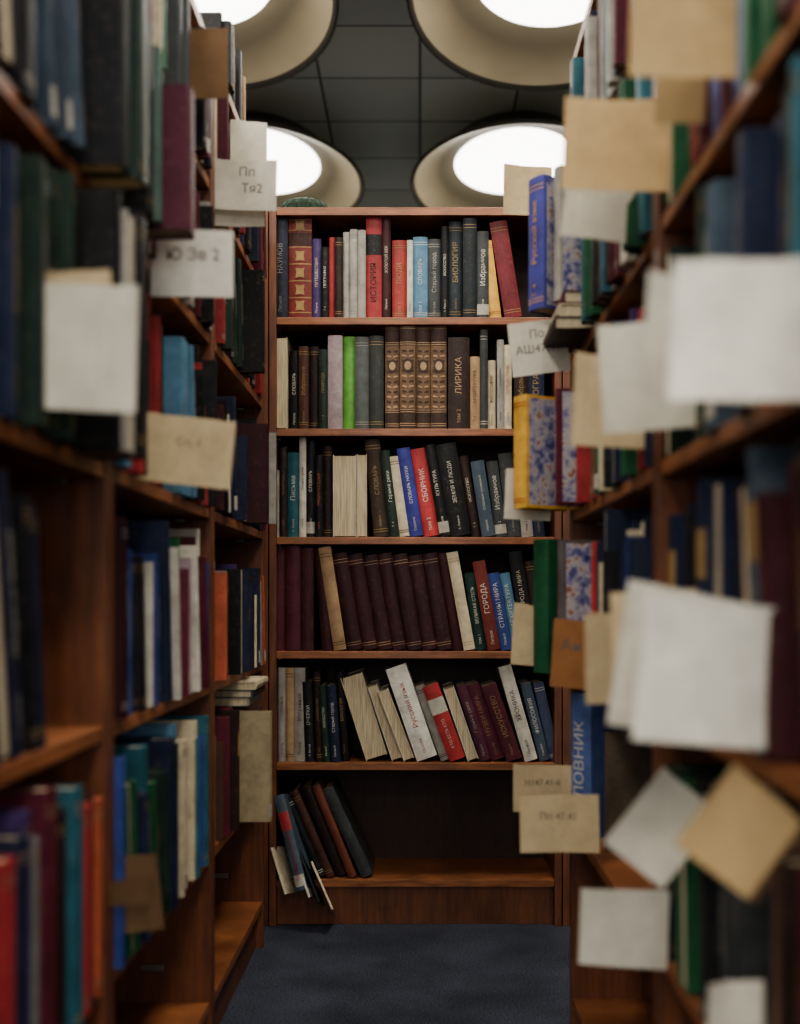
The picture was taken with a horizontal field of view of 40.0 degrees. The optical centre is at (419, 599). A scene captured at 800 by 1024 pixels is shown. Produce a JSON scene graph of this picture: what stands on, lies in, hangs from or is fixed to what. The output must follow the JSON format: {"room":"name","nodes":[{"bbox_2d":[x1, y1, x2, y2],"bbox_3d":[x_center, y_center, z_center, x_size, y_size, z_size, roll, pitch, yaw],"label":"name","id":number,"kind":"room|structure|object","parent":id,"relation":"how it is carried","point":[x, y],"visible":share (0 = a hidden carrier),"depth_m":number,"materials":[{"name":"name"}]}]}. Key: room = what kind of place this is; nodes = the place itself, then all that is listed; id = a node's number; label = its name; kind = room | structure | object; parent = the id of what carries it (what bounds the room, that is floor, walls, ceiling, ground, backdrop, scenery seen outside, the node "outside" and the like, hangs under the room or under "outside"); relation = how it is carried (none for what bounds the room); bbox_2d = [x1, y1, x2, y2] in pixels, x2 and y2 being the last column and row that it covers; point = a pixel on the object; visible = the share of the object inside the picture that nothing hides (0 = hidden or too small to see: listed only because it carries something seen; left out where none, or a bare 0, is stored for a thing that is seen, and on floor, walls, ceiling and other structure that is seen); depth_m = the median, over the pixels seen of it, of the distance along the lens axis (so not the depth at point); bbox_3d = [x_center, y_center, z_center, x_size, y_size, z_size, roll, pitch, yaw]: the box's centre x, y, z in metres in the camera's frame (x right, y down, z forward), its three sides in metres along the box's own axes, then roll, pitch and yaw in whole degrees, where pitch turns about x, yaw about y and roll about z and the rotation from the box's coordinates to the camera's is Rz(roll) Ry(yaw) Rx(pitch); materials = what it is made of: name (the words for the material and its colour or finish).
{"room":"library","nodes":[
{"label":"library","id":0,"kind":"room"},
{"bbox_2d":[220,924,569,1023],"bbox_3d":[0.000,0.940,3.000,8.400,0.100,15.000,0,0,0],"label":"floor","id":1,"kind":"structure","parent":0,"point":[302,973],"depth_m":2.61,"materials":[{"name":"grey carpet"}]},
{"bbox_2d":[0,70,109,1023],"bbox_3d":[-0.535,-0.091,1.067,0.270,1.962,0.704,0,0,0],"label":"bookcase","id":2,"kind":"object","parent":1,"relation":"on","point":[69,489],"visible":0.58,"depth_m":1.40,"materials":[{"name":"brown wood"}]},
{"bbox_2d":[0,0,148,1023],"bbox_3d":[-0.467,-0.278,1.054,0.262,1.524,0.641,0,0,0],"label":"books","id":3,"kind":"object","parent":2,"relation":"on","point":[81,66],"visible":0.79,"depth_m":1.18,"materials":[{"name":"paper"}]},
{"bbox_2d":[110,0,212,1023],"bbox_3d":[-0.535,-0.091,1.772,0.270,1.962,0.704,0,0,0],"label":"bookcase","id":4,"kind":"object","parent":1,"relation":"on","point":[169,980],"visible":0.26,"depth_m":2.10,"materials":[{"name":"brown wood"}]},
{"bbox_2d":[114,0,216,969],"bbox_3d":[-0.458,-0.277,1.770,0.285,1.524,0.660,0,0,0],"label":"books","id":5,"kind":"object","parent":4,"relation":"on","point":[161,576],"visible":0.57,"depth_m":1.69,"materials":[{"name":"paper"}]},
{"bbox_2d":[213,90,263,1023],"bbox_3d":[-0.535,-0.091,2.478,0.270,1.962,0.704,0,0,0],"label":"bookcase","id":6,"kind":"object","parent":1,"relation":"on","point":[238,860],"visible":0.16,"depth_m":2.68,"materials":[{"name":"brown wood"}]},
{"bbox_2d":[199,12,245,120],"bbox_3d":[-0.496,-1.151,2.400,0.209,0.157,0.301,0,0,0],"label":"books","id":7,"kind":"object","parent":6,"relation":"on","point":[236,81],"visible":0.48,"depth_m":2.32,"materials":[{"name":"paper"}]},
{"bbox_2d":[215,92,275,845],"bbox_3d":[-0.458,-0.278,2.472,0.283,1.524,0.665,0,0,0],"label":"books","id":8,"kind":"object","parent":6,"relation":"on","point":[243,730],"visible":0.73,"depth_m":2.40,"materials":[{"name":"paper"}]},
{"bbox_2d":[264,211,268,925],"bbox_3d":[-0.814,-0.091,3.135,0.798,1.962,0.270,0,0,0],"label":"bookcase","id":9,"kind":"object","parent":1,"relation":"on","point":[266,374],"visible":0.12,"depth_m":3.00,"materials":[{"name":"brown wood"}]},
{"bbox_2d":[269,207,561,925],"bbox_3d":[-0.013,-0.091,3.135,0.798,1.962,0.270,0,0,0],"label":"bookcase","id":10,"kind":"object","parent":1,"relation":"on","point":[442,838],"visible":0.38,"depth_m":3.03,"materials":[{"name":"brown wood"}]},
{"bbox_2d":[280,197,327,206],"bbox_3d":[-0.324,-1.099,3.100,0.154,0.052,0.154,0,0,0],"label":"ribbed bowl","id":11,"kind":"object","parent":10,"relation":"on","point":[301,201],"visible":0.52,"depth_m":3.04,"materials":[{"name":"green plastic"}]},
{"bbox_2d":[270,217,552,915],"bbox_3d":[-0.010,-0.098,3.069,0.798,1.930,0.316,0,0,0],"label":"books","id":12,"kind":"object","parent":10,"relation":"on","point":[415,378],"visible":0.94,"depth_m":3.02,"materials":[{"name":"paper"}]},
{"bbox_2d":[562,353,569,925],"bbox_3d":[0.788,-0.091,3.135,0.798,1.962,0.270,0,0,0],"label":"bookcase","id":13,"kind":"object","parent":1,"relation":"on","point":[565,374],"visible":0.12,"depth_m":3.00,"materials":[{"name":"brown wood"}]},
{"bbox_2d":[570,0,655,1023],"bbox_3d":[0.435,-0.091,1.800,0.270,1.962,0.799,0,0,0],"label":"bookcase","id":14,"kind":"object","parent":1,"relation":"on","point":[598,994],"visible":0.12,"depth_m":2.09,"materials":[{"name":"brown wood"}]},
{"bbox_2d":[45,0,799,1023],"bbox_3d":[-0.041,-0.285,1.687,0.747,1.472,1.676,0,0,0],"label":"cards","id":15,"kind":"object","parent":14,"relation":"on","point":[670,665],"visible":0.98,"depth_m":1.15,"materials":[{"name":"paper"}]},
{"bbox_2d":[513,0,652,851],"bbox_3d":[0.370,-0.297,1.807,0.285,1.482,0.776,0,0,-8],"label":"books","id":16,"kind":"object","parent":14,"relation":"in","point":[572,280],"visible":0.38,"depth_m":1.98,"materials":[{"name":"paper"}]},
{"bbox_2d":[656,0,799,1023],"bbox_3d":[0.435,-0.091,1.000,0.270,1.962,0.799,0,0,0],"label":"bookcase","id":17,"kind":"object","parent":1,"relation":"on","point":[722,452],"visible":0.15,"depth_m":1.19,"materials":[{"name":"brown wood"}]},
{"bbox_2d":[664,0,799,1023],"bbox_3d":[0.401,-0.297,1.005,0.215,1.484,0.755,0,0,0],"label":"books","id":18,"kind":"object","parent":17,"relation":"in","point":[740,540],"visible":0.47,"depth_m":1.03,"materials":[{"name":"paper"}]},
{"bbox_2d":[246,0,569,206],"bbox_3d":[0.000,-2.660,3.000,8.400,0.100,15.000,0,0,0],"label":"ceiling","id":19,"kind":"structure","parent":0,"point":[376,93],"depth_m":5.74,"materials":[{"name":"grey tile"}]},
{"bbox_2d":[195,0,338,89],"bbox_3d":[-0.930,-2.504,4.360,1.214,0.210,1.675,0,0,0],"label":"ceiling lamp","id":20,"kind":"object","parent":19,"relation":"attached to","point":[277,40],"depth_m":4.79,"materials":[{"name":"beige metal"}]},
{"bbox_2d":[246,111,363,207],"bbox_3d":[-0.930,-2.504,6.360,1.214,0.210,1.675,0,0,0],"label":"ceiling lamp","id":21,"kind":"object","parent":19,"relation":"attached to","point":[308,165],"depth_m":6.30,"materials":[{"name":"white glass"}]},
{"bbox_2d":[410,111,563,206],"bbox_3d":[0.550,-2.504,6.360,1.214,0.210,1.675,0,0,0],"label":"ceiling lamp","id":22,"kind":"object","parent":19,"relation":"attached to","point":[466,168],"depth_m":6.19,"materials":[{"name":"white glass"}]},
{"bbox_2d":[406,0,588,91],"bbox_3d":[0.550,-2.504,4.360,1.214,0.210,1.675,0,0,0],"label":"ceiling lamp","id":23,"kind":"object","parent":19,"relation":"attached to","point":[515,45],"depth_m":4.86,"materials":[{"name":"beige metal"}]}
]}

